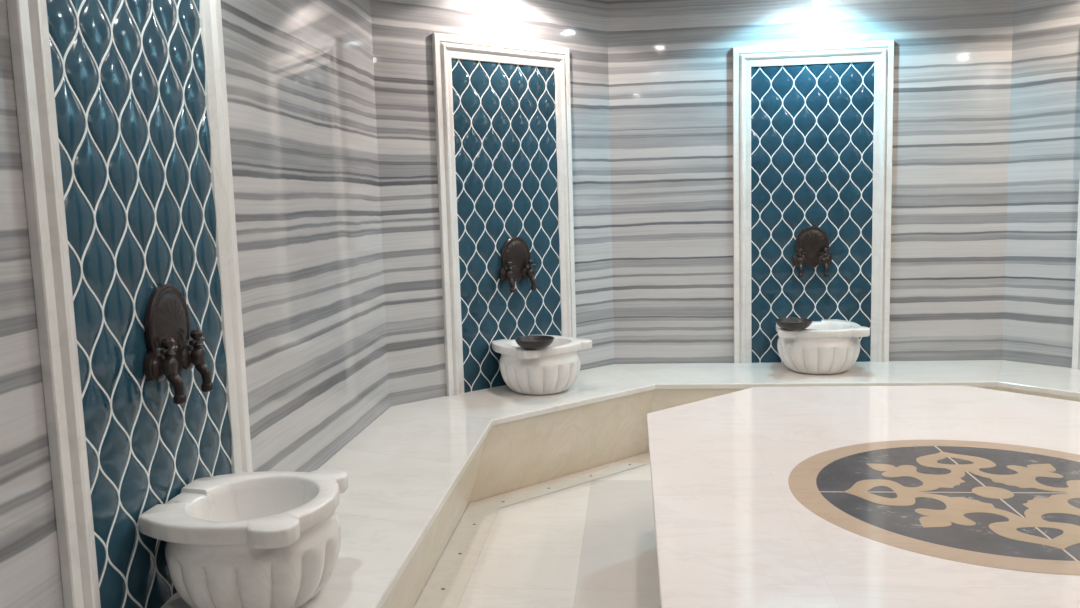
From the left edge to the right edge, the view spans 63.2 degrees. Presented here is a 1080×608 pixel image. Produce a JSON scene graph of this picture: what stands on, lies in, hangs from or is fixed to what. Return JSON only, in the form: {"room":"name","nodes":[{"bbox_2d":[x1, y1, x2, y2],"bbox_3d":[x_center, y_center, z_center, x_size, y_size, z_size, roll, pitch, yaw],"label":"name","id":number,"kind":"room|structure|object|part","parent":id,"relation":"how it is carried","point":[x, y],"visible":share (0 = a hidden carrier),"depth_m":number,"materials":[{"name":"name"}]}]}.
{"room":"spa","nodes":[
{"label":"spa","id":0,"kind":"room"},
{"bbox_2d":[0,0,389,607],"bbox_3d":[-1.067,-0.080,1.828,0.100,2.600,5.005,-1,7,6],"label":"wall","id":1,"kind":"structure","parent":0,"point":[300,87],"depth_m":3.04,"materials":[{"name":"stone"}]},
{"bbox_2d":[6,0,252,607],"bbox_3d":[-0.963,-0.159,2.200,0.032,1.830,0.887,-1,7,6],"label":"tiled panel","id":2,"kind":"object","parent":1,"relation":"attached to","point":[122,105],"visible":0.88,"depth_m":2.07,"materials":[{"name":"tile"}]},
{"bbox_2d":[144,284,213,403],"bbox_3d":[-0.918,0.094,2.248,0.080,0.293,0.225,-1,7,6],"label":"faucet","id":3,"kind":"object","parent":2,"relation":"attached to","point":[168,334],"visible":1,"depth_m":2.20,"materials":[{"name":"brown metal"}]},
{"bbox_3d":[-0.946,0.071,2.248,0.026,0.245,0.225,-1,7,6],"label":"plate","id":4,"kind":"part","parent":3,"relation":"part of","materials":[{"name":"brown metal"}]},
{"bbox_2d":[152,338,186,403],"bbox_3d":[-0.918,0.166,2.183,0.068,0.166,0.072,-1,7,6],"label":"tap","id":5,"kind":"object","parent":3,"relation":"on","point":[164,364],"depth_m":2.17,"materials":[{"name":"brown metal"}]},
{"bbox_2d":[182,329,213,391],"bbox_3d":[-0.904,0.149,2.325,0.068,0.166,0.072,-1,7,6],"label":"tap","id":6,"kind":"object","parent":3,"relation":"on","point":[193,354],"depth_m":2.31,"materials":[{"name":"brown metal"}]},
{"bbox_2d":[370,0,613,406],"bbox_3d":[-0.203,-0.444,4.772,1.620,2.600,0.100,-7,8,-39],"label":"wall","id":7,"kind":"structure","parent":0,"point":[402,30],"depth_m":4.45,"materials":[{"name":"stone"}]},
{"bbox_2d":[432,33,575,395],"bbox_3d":[-0.157,-0.473,4.721,0.887,1.830,0.032,-7,8,-39],"label":"tiled panel","id":8,"kind":"object","parent":7,"relation":"attached to","point":[503,108],"visible":0.88,"depth_m":4.67,"materials":[{"name":"tile"}]},
{"bbox_2d":[499,237,535,292],"bbox_3d":[-0.110,-0.216,4.738,0.225,0.293,0.080,-7,8,-39],"label":"faucet","id":9,"kind":"object","parent":8,"relation":"attached to","point":[516,263],"visible":1,"depth_m":4.74,"materials":[{"name":"brown metal"}]},
{"bbox_2d":[501,261,514,292],"bbox_3d":[-0.169,-0.147,4.706,0.075,0.166,0.075,-1,7,6],"label":"tap","id":10,"kind":"object","parent":9,"relation":"on","point":[508,267],"depth_m":4.69,"materials":[{"name":"brown metal"}]},
{"bbox_3d":[-0.128,-0.242,4.756,0.225,0.245,0.026,-7,8,-39],"label":"plate","id":11,"kind":"part","parent":9,"relation":"part of","materials":[{"name":"brown metal"}]},
{"bbox_2d":[523,260,535,289],"bbox_3d":[-0.058,-0.160,4.796,0.075,0.166,0.075,-1,7,6],"label":"tap","id":12,"kind":"object","parent":9,"relation":"on","point":[528,271],"depth_m":4.77,"materials":[{"name":"brown metal"}]},
{"bbox_2d":[414,464,660,607],"bbox_3d":[1.273,1.155,2.312,4.611,0.100,6.150,-1,7,6],"label":"floor","id":13,"kind":"structure","parent":0,"point":[591,544],"depth_m":3.54,"materials":[{"name":"stone"}]},
{"bbox_2d":[414,453,649,607],"bbox_3d":[1.286,1.087,2.444,3.564,0.003,4.729,-1,7,6],"label":"strip","id":14,"kind":"object","parent":13,"relation":"on","point":[445,588],"visible":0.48,"depth_m":3.78,"materials":[{"name":"stone"}]},
{"bbox_2d":[161,360,1079,607],"bbox_3d":[1.304,0.854,2.652,4.407,0.418,5.197,-1,7,6],"label":"bench","id":15,"kind":"object","parent":13,"relation":"on","point":[414,472],"visible":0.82,"depth_m":4.21,"materials":[{"name":"white stone"}]},
{"bbox_2d":[138,469,347,607],"bbox_3d":[-0.726,0.618,2.231,0.438,0.266,0.464,-1,7,6],"label":"basin","id":16,"kind":"object","parent":15,"relation":"on","point":[264,539],"visible":1,"depth_m":2.08,"materials":[{"name":"white stone"}]},
{"bbox_2d":[492,335,591,394],"bbox_3d":[-0.004,0.325,4.631,0.468,0.256,0.443,-7,8,-39],"label":"basin","id":17,"kind":"object","parent":15,"relation":"on","point":[555,368],"visible":0.88,"depth_m":4.46,"materials":[{"name":"white stone"}]},
{"bbox_2d":[515,335,553,349],"bbox_3d":[-0.027,0.196,4.399,0.200,0.049,0.200,-7,8,-39],"label":"bowl","id":18,"kind":"object","parent":17,"relation":"on","point":[533,342],"visible":1,"depth_m":4.35,"materials":[{"name":"brown metal"}]},
{"bbox_2d":[776,319,869,373],"bbox_3d":[1.563,0.244,4.939,0.488,0.256,0.452,-1,7,6],"label":"basin","id":19,"kind":"object","parent":15,"relation":"on","point":[827,346],"visible":0.95,"depth_m":4.76,"materials":[{"name":"white stone"}]},
{"bbox_2d":[775,318,812,329],"bbox_3d":[1.381,0.112,4.781,0.200,0.049,0.200,-1,7,6],"label":"bowl","id":20,"kind":"object","parent":19,"relation":"on","point":[785,323],"visible":1,"depth_m":4.73,"materials":[{"name":"brown metal"}]},
{"bbox_2d":[647,385,1079,607],"bbox_3d":[1.292,0.806,2.543,1.909,0.538,2.928,-1,7,6],"label":"platform","id":21,"kind":"object","parent":13,"relation":"on","point":[950,496],"visible":1,"depth_m":2.49,"materials":[{"name":"beige stone"}]},
{"bbox_2d":[607,0,1013,363],"bbox_3d":[1.541,-0.539,5.147,2.320,2.600,0.100,-1,7,6],"label":"wall","id":22,"kind":"structure","parent":0,"point":[670,62],"depth_m":5.07,"materials":[{"name":"stone"}]},
{"bbox_2d":[733,40,893,363],"bbox_3d":[1.569,-0.564,5.073,0.887,1.830,0.032,-1,7,6],"label":"tiled panel","id":23,"kind":"object","parent":22,"relation":"attached to","point":[813,123],"visible":0.87,"depth_m":5.07,"materials":[{"name":"tile"}]},
{"bbox_2d":[792,226,831,277],"bbox_3d":[1.575,-0.304,5.068,0.225,0.293,0.080,-1,7,6],"label":"faucet","id":24,"kind":"object","parent":23,"relation":"attached to","point":[812,242],"visible":1,"depth_m":5.08,"materials":[{"name":"brown metal"}]},
{"bbox_2d":[793,248,805,277],"bbox_3d":[1.505,-0.239,5.078,0.072,0.166,0.068,-1,7,6],"label":"tap","id":25,"kind":"object","parent":24,"relation":"on","point":[799,258],"depth_m":5.07,"materials":[{"name":"brown metal"}]},
{"bbox_2d":[819,248,831,276],"bbox_3d":[1.648,-0.241,5.063,0.072,0.166,0.068,-1,7,6],"label":"tap","id":26,"kind":"object","parent":24,"relation":"on","point":[825,259],"depth_m":5.05,"materials":[{"name":"brown metal"}]},
{"bbox_2d":[1002,0,1079,367],"bbox_3d":[3.173,-0.503,4.418,0.100,2.600,1.620,-7,8,-39],"label":"wall","id":27,"kind":"structure","parent":0,"point":[1044,133],"depth_m":4.82,"materials":[{"name":"stone"}]},
{"bbox_2d":[1072,174,1079,368],"bbox_3d":[3.150,-0.526,4.336,0.032,1.830,0.887,-7,8,-39],"label":"tiled panel","id":28,"kind":"object","parent":27,"relation":"attached to","point":[1076,323],"visible":1,"depth_m":4.73,"materials":[{"name":"stone"}]}
]}

